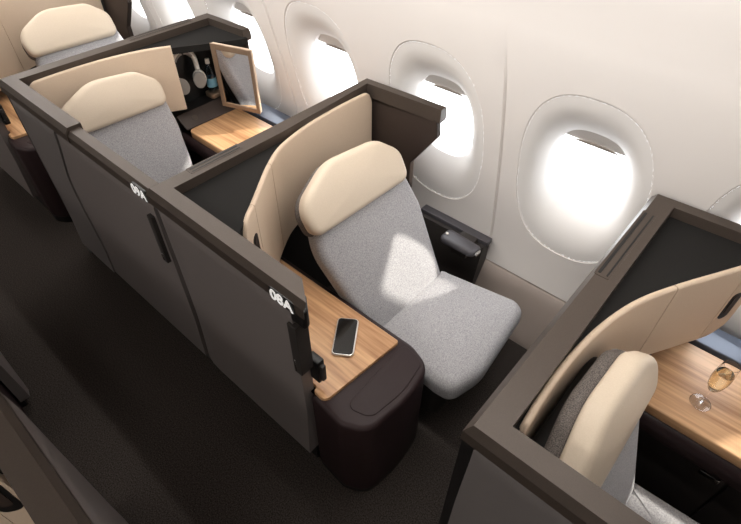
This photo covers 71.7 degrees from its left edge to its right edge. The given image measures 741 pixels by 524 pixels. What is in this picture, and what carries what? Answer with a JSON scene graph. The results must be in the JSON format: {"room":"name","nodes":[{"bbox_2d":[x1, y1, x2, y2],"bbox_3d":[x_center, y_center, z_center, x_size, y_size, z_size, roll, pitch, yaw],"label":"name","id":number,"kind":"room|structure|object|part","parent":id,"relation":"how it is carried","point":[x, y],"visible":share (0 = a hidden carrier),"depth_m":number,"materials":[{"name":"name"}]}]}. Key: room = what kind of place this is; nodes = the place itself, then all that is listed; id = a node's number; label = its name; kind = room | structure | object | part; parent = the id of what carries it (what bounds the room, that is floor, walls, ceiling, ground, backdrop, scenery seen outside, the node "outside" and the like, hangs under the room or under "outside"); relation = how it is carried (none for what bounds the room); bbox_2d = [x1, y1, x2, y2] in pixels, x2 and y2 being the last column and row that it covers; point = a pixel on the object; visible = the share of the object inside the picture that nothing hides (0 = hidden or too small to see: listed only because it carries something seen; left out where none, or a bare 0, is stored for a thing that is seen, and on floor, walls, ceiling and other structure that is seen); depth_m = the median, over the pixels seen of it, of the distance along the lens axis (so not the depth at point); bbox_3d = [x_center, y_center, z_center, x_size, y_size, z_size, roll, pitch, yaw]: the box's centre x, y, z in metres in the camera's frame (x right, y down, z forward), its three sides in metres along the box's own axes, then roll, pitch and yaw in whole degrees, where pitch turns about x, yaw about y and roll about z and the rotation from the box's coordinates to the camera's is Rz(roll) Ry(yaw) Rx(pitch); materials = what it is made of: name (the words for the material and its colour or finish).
{"room":"aircraft cabin","nodes":[
{"label":"aircraft cabin","id":0,"kind":"room"},
{"bbox_2d":[0,167,526,523],"bbox_3d":[-1.800,1.143,2.317,10.200,0.100,5.300,32,53,28],"label":"floor","id":1,"kind":"structure","parent":0,"point":[146,417],"depth_m":2.62,"materials":[{"name":"carpet"}]},
{"bbox_2d":[0,352,31,420],"bbox_3d":[-2.275,0.468,2.058,1.100,1.220,1.103,32,53,28],"label":"wall","id":2,"kind":"structure","parent":1,"relation":"on","point":[12,386],"depth_m":2.54,"materials":[{"name":"black plastic"}]},
{"bbox_3d":[-2.043,0.124,2.411,0.765,1.115,0.058,32,53,28],"label":"panel","id":3,"kind":"part","parent":2,"relation":"part of","materials":[{"name":"grey plastic"}]},
{"bbox_3d":[-2.054,0.555,2.797,0.720,0.060,0.025,32,53,28],"label":"kick plate","id":4,"kind":"part","parent":2,"relation":"part of","materials":[{"name":"black plastic"}]},
{"bbox_2d":[0,91,72,221],"bbox_3d":[-2.396,-0.821,3.780,1.020,0.632,0.472,32,53,28],"label":"console","id":5,"kind":"object","parent":1,"relation":"on","point":[18,139],"visible":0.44,"depth_m":3.43,"materials":[{"name":"black plastic"}]},
{"bbox_2d":[0,391,127,523],"bbox_3d":[-1.098,1.202,1.323,1.200,1.220,1.103,32,53,28],"label":"wall","id":6,"kind":"structure","parent":1,"relation":"on","point":[39,485],"depth_m":1.24,"materials":[{"name":"black plastic"}]},
{"bbox_3d":[-1.092,0.678,1.355,0.216,0.480,0.022,-8,45,-9],"label":"storage door","id":7,"kind":"part","parent":6,"relation":"part of","materials":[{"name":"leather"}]},
{"bbox_3d":[-0.946,0.656,1.378,0.079,0.479,0.022,-10,46,-10],"label":"grip panel","id":8,"kind":"part","parent":6,"relation":"part of","materials":[{"name":"leather"}]},
{"bbox_2d":[0,0,133,207],"bbox_3d":[-2.253,-1.321,3.867,0.885,1.222,1.319,32,53,28],"label":"wall","id":9,"kind":"structure","parent":1,"relation":"on","point":[15,15],"depth_m":3.69,"materials":[{"name":"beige plastic"}]},
{"bbox_3d":[-2.580,-1.480,3.534,0.024,0.475,0.270,4,45,4],"label":"storage door","id":10,"kind":"part","parent":9,"relation":"part of","materials":[{"name":"leather"}]},
{"bbox_3d":[-2.689,-1.031,3.519,0.803,1.035,0.063,32,53,28],"label":"panel","id":11,"kind":"part","parent":9,"relation":"part of","materials":[{"name":"grey plastic"}]},
{"bbox_3d":[-2.684,-0.636,3.940,0.790,0.140,0.020,32,53,28],"label":"kick plate","id":12,"kind":"part","parent":9,"relation":"part of","materials":[{"name":"black plastic"}]},
{"bbox_3d":[-2.383,-1.819,3.877,0.083,0.475,0.788,24,49,22],"label":"wing panel","id":13,"kind":"part","parent":9,"relation":"part of","materials":[{"name":"leather"}]},
{"bbox_3d":[-2.560,-1.494,4.070,0.048,1.140,1.233,32,53,28],"label":"panel","id":14,"kind":"part","parent":9,"relation":"part of","materials":[{"name":"beige leather"}]},
{"bbox_3d":[-1.992,-1.725,4.308,0.485,1.140,0.037,32,53,28],"label":"window panel","id":15,"kind":"part","parent":9,"relation":"part of","materials":[{"name":"brown plastic"}]},
{"bbox_2d":[20,3,123,66],"bbox_3d":[-1.824,-1.167,3.752,0.965,1.170,0.663,27,51,24],"label":"seat","id":16,"kind":"object","parent":1,"relation":"on","point":[58,33],"visible":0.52,"depth_m":3.53,"materials":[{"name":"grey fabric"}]},
{"bbox_3d":[-1.996,-1.343,3.753,0.440,0.676,0.657,32,53,28],"label":"backrest","id":17,"kind":"part","parent":16,"relation":"part of","materials":[{"name":"grey fabric"}]},
{"bbox_2d":[62,72,192,182],"bbox_3d":[-1.193,-0.421,3.000,0.845,1.171,0.593,32,53,28],"label":"seat","id":18,"kind":"object","parent":1,"relation":"on","point":[129,113],"visible":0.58,"depth_m":2.89,"materials":[{"name":"grey fabric"}]},
{"bbox_3d":[-1.363,-0.639,3.008,0.299,0.651,0.582,32,53,28],"label":"backrest","id":19,"kind":"part","parent":18,"relation":"part of","materials":[{"name":"grey fabric"}]},
{"bbox_2d":[0,13,261,359],"bbox_3d":[-0.962,-0.517,3.062,1.385,1.222,1.323,32,53,28],"label":"wall","id":20,"kind":"structure","parent":1,"relation":"on","point":[103,194],"depth_m":2.76,"materials":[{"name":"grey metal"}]},
{"bbox_3d":[-1.686,-0.402,2.896,0.536,1.045,0.063,32,53,28],"label":"panel","id":21,"kind":"part","parent":20,"relation":"part of","materials":[{"name":"grey plastic"}]},
{"bbox_3d":[-1.484,-0.961,2.958,0.786,0.395,0.082,-30,52,-27],"label":"wing panel","id":22,"kind":"part","parent":20,"relation":"part of","materials":[{"name":"leather"}]},
{"bbox_3d":[-1.469,-0.804,3.380,0.060,1.140,1.251,32,53,28],"label":"panel","id":23,"kind":"part","parent":20,"relation":"part of","materials":[{"name":"black plastic"}]},
{"bbox_3d":[-1.226,-0.112,2.613,0.980,1.035,0.050,32,53,28],"label":"suite door","id":24,"kind":"part","parent":20,"relation":"part of","materials":[{"name":"grey plastic"}]},
{"bbox_2d":[28,25,247,85],"bbox_3d":[-1.285,-1.127,2.898,0.385,0.038,1.185,32,53,28],"label":"shelf","id":25,"kind":"object","parent":20,"relation":"attached to","point":[195,38],"depth_m":2.99,"materials":[{"name":"black plastic"}]},
{"bbox_3d":[-0.909,-0.278,2.023,0.103,0.052,0.009,32,53,28],"label":"seat number plate","id":26,"kind":"part","parent":20,"relation":"part of","materials":[{"name":"white plastic"}]},
{"bbox_3d":[-0.894,-0.102,2.189,0.035,0.260,0.036,32,53,28],"label":"door handle","id":27,"kind":"part","parent":20,"relation":"part of","materials":[{"name":"black plastic"}]},
{"bbox_3d":[-0.931,-1.141,3.145,0.030,0.395,0.009,17,47,16],"label":"mirror frame","id":28,"kind":"part","parent":20,"relation":"part of","materials":[{"name":"brown wood"}]},
{"bbox_3d":[-0.812,-1.235,2.982,0.228,0.032,0.009,17,47,16],"label":"mirror frame","id":29,"kind":"part","parent":20,"relation":"part of","materials":[{"name":"brown wood"}]},
{"bbox_2d":[216,50,256,108],"bbox_3d":[-0.811,-1.106,3.113,0.232,0.339,0.003,17,47,16],"label":"mirror","id":30,"kind":"object","parent":20,"relation":"attached to","point":[236,75],"depth_m":3.10,"materials":[{"name":"white mirror"}]},
{"bbox_3d":[-0.811,-1.115,3.119,0.280,0.395,0.018,17,47,16],"label":"storage door","id":31,"kind":"part","parent":20,"relation":"part of","materials":[{"name":"wood"}]},
{"bbox_3d":[-0.814,-0.975,3.238,0.228,0.028,0.009,17,47,16],"label":"mirror frame","id":32,"kind":"part","parent":20,"relation":"part of","materials":[{"name":"brown wood"}]},
{"bbox_3d":[-0.916,-1.062,3.644,0.400,1.140,0.025,32,53,28],"label":"window panel","id":33,"kind":"part","parent":20,"relation":"part of","materials":[{"name":"black plastic"}]},
{"bbox_3d":[-0.697,-1.071,3.075,0.022,0.395,0.009,17,47,16],"label":"mirror frame","id":34,"kind":"part","parent":20,"relation":"part of","materials":[{"name":"brown wood"}]},
{"bbox_3d":[-1.187,-1.305,3.177,0.093,0.027,0.014,32,53,28],"label":"hook","id":35,"kind":"object","parent":20,"relation":"attached to","visible":0},
{"bbox_2d":[173,52,206,94],"bbox_3d":[-1.158,-1.208,3.237,0.083,0.274,0.237,32,53,28],"label":"headphones","id":36,"kind":"object","parent":35,"relation":"hanging from","point":[199,77],"visible":0.7,"depth_m":3.28,"materials":[{"name":"white plastic"}]},
{"bbox_2d":[179,78,189,94],"bbox_3d":[-1.208,-1.112,3.252,0.083,0.116,0.089,32,53,28],"label":"ear cup","id":37,"kind":"object","parent":36,"relation":"on","point":[185,86],"depth_m":3.25,"materials":[{"name":"grey"}]},
{"bbox_2d":[193,69,206,87],"bbox_3d":[-1.110,-1.190,3.332,0.083,0.116,0.089,32,53,28],"label":"ear cup","id":38,"kind":"object","parent":36,"relation":"on","point":[199,77],"depth_m":3.31,"materials":[{"name":"grey"}]},
{"bbox_2d":[172,95,289,164],"bbox_3d":[-0.707,-0.540,3.421,1.270,0.753,0.695,32,53,28],"label":"console","id":39,"kind":"object","parent":1,"relation":"on","point":[207,127],"visible":0.27,"depth_m":3.33,"materials":[{"name":"brown wood"}]},
{"bbox_3d":[-1.066,-0.519,3.509,0.610,0.475,0.018,32,53,28],"label":"drawer","id":40,"kind":"part","parent":39,"relation":"part of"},
{"bbox_3d":[-1.074,-0.992,3.389,0.108,0.069,0.410,32,53,28],"label":"control panel","id":41,"kind":"part","parent":39,"relation":"part of","materials":[{"name":"black plastic"}]},
{"bbox_2d":[206,87,220,98],"bbox_3d":[-1.062,-1.148,3.484,0.090,0.030,0.090,32,53,28],"label":"holder","id":42,"kind":"object","parent":39,"relation":"on","point":[213,93],"visible":0.72,"depth_m":3.46,"materials":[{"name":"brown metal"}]},
{"bbox_2d":[204,58,218,91],"bbox_3d":[-1.062,-1.238,3.396,0.068,0.222,0.068,32,53,28],"label":"water bottle","id":43,"kind":"object","parent":42,"relation":"on","point":[211,79],"visible":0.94,"depth_m":3.41,"materials":[{"name":"plastic"}]},
{"bbox_3d":[-0.520,-0.868,3.394,1.270,0.100,0.133,32,53,28],"label":"window sill","id":44,"kind":"part","parent":39,"relation":"part of","materials":[{"name":"grey plastic"}]},
{"bbox_2d":[146,78,446,457],"bbox_3d":[-0.109,0.017,2.528,0.885,1.222,1.319,32,53,28],"label":"wall","id":45,"kind":"structure","parent":1,"relation":"on","point":[229,221],"depth_m":2.14,"materials":[{"name":"black plastic"}]},
{"bbox_3d":[-0.546,0.306,2.180,0.803,1.035,0.063,32,53,28],"label":"panel","id":46,"kind":"part","parent":45,"relation":"part of","materials":[{"name":"plastic"}]},
{"bbox_3d":[-0.457,-0.003,2.052,0.022,0.475,0.126,6,45,5],"label":"grip panel","id":47,"kind":"part","parent":45,"relation":"part of","materials":[{"name":"leather"}]},
{"bbox_3d":[-0.437,-0.143,2.194,0.024,0.475,0.270,4,45,4],"label":"storage door","id":48,"kind":"part","parent":45,"relation":"part of","materials":[{"name":"leather"}]},
{"bbox_3d":[-0.282,0.120,1.629,0.120,0.056,0.005,32,53,28],"label":"seat number plate","id":49,"kind":"part","parent":45,"relation":"part of","materials":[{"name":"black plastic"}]},
{"bbox_3d":[-0.243,0.295,1.792,0.043,0.280,0.056,32,53,28],"label":"door handle","id":50,"kind":"part","parent":45,"relation":"part of","materials":[{"name":"black plastic"}]},
{"bbox_3d":[-0.541,0.702,2.601,0.790,0.140,0.020,32,53,28],"label":"kick plate","id":51,"kind":"part","parent":45,"relation":"part of","materials":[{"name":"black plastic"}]},
{"bbox_3d":[-0.239,-0.481,2.538,0.083,0.475,0.788,24,49,22],"label":"wing panel","id":52,"kind":"part","parent":45,"relation":"part of","materials":[{"name":"leather"}]},
{"bbox_3d":[-0.417,-0.156,2.731,0.048,1.140,1.233,32,53,28],"label":"panel","id":53,"kind":"part","parent":45,"relation":"part of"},
{"bbox_3d":[0.152,-0.387,2.969,0.485,1.140,0.037,32,53,28],"label":"window panel","id":54,"kind":"part","parent":45,"relation":"part of","materials":[{"name":"brown plastic"}]},
{"bbox_2d":[280,256,424,491],"bbox_3d":[-0.252,0.517,2.441,1.020,0.632,0.472,32,53,28],"label":"console","id":55,"kind":"object","parent":1,"relation":"on","point":[367,406],"visible":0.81,"depth_m":2.11,"materials":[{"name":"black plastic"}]},
{"bbox_2d":[331,318,358,356],"bbox_3d":[-0.107,0.318,2.182,0.094,0.016,0.196,5,45,4],"label":"smartphone","id":56,"kind":"object","parent":55,"relation":"on","point":[345,336],"visible":1,"depth_m":2.17,"materials":[{"name":"grey glass"}]},
{"bbox_3d":[0.071,0.486,2.057,0.140,0.018,0.368,32,53,28],"label":"leather lid","id":57,"kind":"part","parent":55,"relation":"part of","materials":[{"name":"brown leather"}]},
{"bbox_2d":[295,141,520,412],"bbox_3d":[0.207,0.100,2.483,0.965,1.170,0.663,27,51,24],"label":"seat","id":58,"kind":"object","parent":1,"relation":"on","point":[361,218],"visible":0.92,"depth_m":2.39,"materials":[{"name":"grey fabric"}]},
{"bbox_3d":[0.035,-0.076,2.484,0.440,0.676,0.657,32,53,28],"label":"backrest","id":59,"kind":"part","parent":58,"relation":"part of","materials":[{"name":"grey fabric"}]},
{"bbox_3d":[0.308,0.467,2.710,0.400,0.330,0.420,32,53,28],"label":"seat","id":60,"kind":"part","parent":58,"relation":"part of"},
{"bbox_2d":[383,271,520,398],"bbox_3d":[0.404,0.329,2.532,0.521,0.157,0.661,32,53,28],"label":"seat cushion","id":61,"kind":"object","parent":58,"relation":"on","point":[458,327],"depth_m":2.45,"materials":[{"name":"grey fabric"}]},
{"bbox_2d":[421,204,491,283],"bbox_3d":[0.436,-0.022,3.044,0.492,0.557,0.249,32,53,28],"label":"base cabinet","id":62,"kind":"object","parent":1,"relation":"on","point":[460,250],"visible":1,"depth_m":2.97,"materials":[{"name":"grey plastic"}]},
{"bbox_2d":[439,194,740,523],"bbox_3d":[1.180,0.820,1.724,1.385,1.222,1.323,32,53,28],"label":"wall","id":63,"kind":"structure","parent":1,"relation":"on","point":[672,277],"depth_m":1.56,"materials":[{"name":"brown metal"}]},
{"bbox_3d":[0.673,0.533,2.041,0.060,1.140,1.251,32,53,28],"label":"panel","id":64,"kind":"part","parent":63,"relation":"part of","materials":[{"name":"black plastic"}]},
{"bbox_3d":[0.456,0.935,1.557,0.536,1.045,0.063,32,53,28],"label":"panel","id":65,"kind":"part","parent":63,"relation":"part of","materials":[{"name":"plastic"}]},
{"bbox_3d":[0.658,0.376,1.620,0.786,0.395,0.082,-30,52,-27],"label":"wing panel","id":66,"kind":"part","parent":63,"relation":"part of","materials":[{"name":"plastic"}]},
{"bbox_3d":[1.124,0.183,1.818,0.302,0.395,0.023,-13,46,-14],"label":"storage door","id":67,"kind":"part","parent":63,"relation":"part of","materials":[{"name":"leather"}]},
{"bbox_3d":[1.318,0.137,1.866,0.103,0.395,0.022,-14,46,-14],"label":"grip panel","id":68,"kind":"part","parent":63,"relation":"part of","materials":[{"name":"leather"}]},
{"bbox_2d":[532,349,698,523],"bbox_3d":[0.885,0.913,1.645,0.848,1.198,0.593,32,53,28],"label":"seat","id":69,"kind":"object","parent":1,"relation":"on","point":[593,428],"visible":0.75,"depth_m":1.41,"materials":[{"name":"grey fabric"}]},
{"bbox_3d":[0.716,0.691,1.649,0.302,0.659,0.580,32,53,28],"label":"backrest","id":70,"kind":"part","parent":69,"relation":"part of","materials":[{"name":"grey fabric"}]},
{"bbox_2d":[626,483,698,523],"bbox_3d":[1.006,1.100,1.692,0.537,0.157,0.547,32,53,28],"label":"seat cushion","id":71,"kind":"object","parent":69,"relation":"on","point":[653,509],"depth_m":1.82,"materials":[{"name":"grey fabric"}]},
{"bbox_2d":[634,329,740,523],"bbox_3d":[1.435,0.797,2.083,1.270,0.753,0.695,32,53,28],"label":"console","id":72,"kind":"object","parent":1,"relation":"on","point":[688,457],"visible":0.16,"depth_m":1.95,"materials":[{"name":"brown wood"}]},
{"bbox_3d":[1.077,0.818,2.171,0.610,0.475,0.018,32,53,28],"label":"drawer","id":73,"kind":"part","parent":72,"relation":"part of","materials":[{"name":"black plastic"}]},
{"bbox_3d":[1.257,0.796,1.903,0.070,0.025,0.010,32,53,28],"label":"drawer pull","id":74,"kind":"part","parent":72,"relation":"part of","materials":[{"name":"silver metal"}]},
{"bbox_3d":[1.622,0.469,2.055,1.270,0.100,0.133,32,53,28],"label":"window sill","id":75,"kind":"part","parent":72,"relation":"part of","materials":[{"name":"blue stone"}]},
{"bbox_2d":[690,360,740,410],"bbox_3d":[1.232,0.440,1.831,0.074,0.240,0.074,32,53,28],"label":"glass","id":76,"kind":"object","parent":72,"relation":"on","point":[723,376],"visible":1,"depth_m":1.79,"materials":[{"name":"clear glass"}]},
{"bbox_3d":[1.232,0.490,1.880,0.012,0.076,0.012,32,53,28],"label":"stem","id":77,"kind":"part","parent":76,"relation":"part of","materials":[{"name":"clear glass"}]},
{"bbox_2d":[707,360,740,391],"bbox_3d":[1.232,0.410,1.801,0.064,0.154,0.064,32,53,28],"label":"bowl","id":78,"kind":"object","parent":76,"relation":"on","point":[724,375],"depth_m":1.77,"materials":[{"name":"clear glass"}]},
{"bbox_3d":[1.541,1.108,1.881,0.610,0.475,0.018,32,53,28],"label":"drawer","id":79,"kind":"part","parent":72,"relation":"part of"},
{"bbox_2d":[140,0,740,301],"bbox_3d":[-0.333,-0.995,2.529,10.200,2.022,0.872,32,53,28],"label":"wall","id":80,"kind":"structure","parent":0,"point":[673,67],"depth_m":1.89,"materials":[{"name":"white plastic"}]},
{"bbox_2d":[131,0,152,35],"bbox_3d":[-1.949,-2.149,4.086,0.573,0.910,0.313,32,53,28],"label":"window","id":81,"kind":"structure","parent":80,"relation":"in","point":[140,23],"depth_m":4.32,"materials":[{"name":"white"}]},
{"bbox_2d":[151,0,194,25],"bbox_3d":[-1.372,-1.789,3.726,0.573,0.910,0.313,32,53,28],"label":"window","id":82,"kind":"structure","parent":80,"relation":"in","point":[169,12],"depth_m":3.85,"materials":[{"name":"white glass"}]},
{"bbox_2d":[205,0,280,108],"bbox_3d":[-0.795,-1.428,3.365,0.573,0.910,0.313,32,53,28],"label":"window","id":83,"kind":"structure","parent":80,"relation":"in","point":[269,87],"depth_m":3.40,"materials":[{"name":"white"}]},
{"bbox_2d":[235,2,250,13],"bbox_3d":[-0.775,-1.599,3.226,0.284,0.078,0.025,32,53,28],"label":"blind","id":84,"kind":"object","parent":83,"relation":"attached to","point":[242,8],"depth_m":3.26,"materials":[{"name":"white plastic"}]},
{"bbox_2d":[285,2,361,107],"bbox_3d":[-0.218,-1.068,3.005,0.573,0.910,0.313,32,53,28],"label":"window","id":85,"kind":"structure","parent":80,"relation":"in","point":[308,27],"depth_m":2.94,"materials":[{"name":"white"}]},
{"bbox_2d":[319,34,345,50],"bbox_3d":[-0.198,-1.239,2.865,0.284,0.078,0.025,32,53,28],"label":"blind","id":86,"kind":"object","parent":85,"relation":"attached to","point":[330,41],"depth_m":2.89,"materials":[{"name":"white plastic"}]},
{"bbox_2d":[390,41,483,197],"bbox_3d":[0.359,-0.708,2.644,0.573,0.910,0.313,32,53,28],"label":"window","id":87,"kind":"structure","parent":80,"relation":"in","point":[449,170],"depth_m":2.57,"materials":[{"name":"white plastic"}]},
{"bbox_2d":[425,75,465,95],"bbox_3d":[0.379,-0.878,2.505,0.284,0.078,0.025,32,53,28],"label":"blind","id":88,"kind":"object","parent":87,"relation":"attached to","point":[440,82],"depth_m":2.52,"materials":[{"name":"white plastic"}]},
{"bbox_2d":[475,259,565,349],"bbox_3d":[-0.123,-0.344,3.517,10.200,0.345,0.185,32,53,28],"label":"trim","id":89,"kind":"structure","parent":80,"relation":"attached to","point":[538,307],"depth_m":2.91,"materials":[{"name":"beige"}]},
{"bbox_2d":[517,96,652,261],"bbox_3d":[0.937,-0.348,2.283,0.573,0.910,0.313,32,53,28],"label":"window","id":90,"kind":"structure","parent":80,"relation":"in","point":[575,229],"depth_m":2.30,"materials":[{"name":"white plastic"}]},
{"bbox_2d":[566,130,625,155],"bbox_3d":[0.956,-0.518,2.144,0.284,0.078,0.025,32,53,28],"label":"blind","id":91,"kind":"object","parent":90,"relation":"attached to","point":[598,141],"depth_m":2.16,"materials":[{"name":"white plastic"}]},
{"bbox_2d":[708,186,740,339],"bbox_3d":[1.514,0.012,1.923,0.573,0.910,0.313,32,53,28],"label":"window","id":92,"kind":"structure","parent":80,"relation":"in","point":[728,207],"depth_m":1.88,"materials":[{"name":"white plastic"}]}
]}

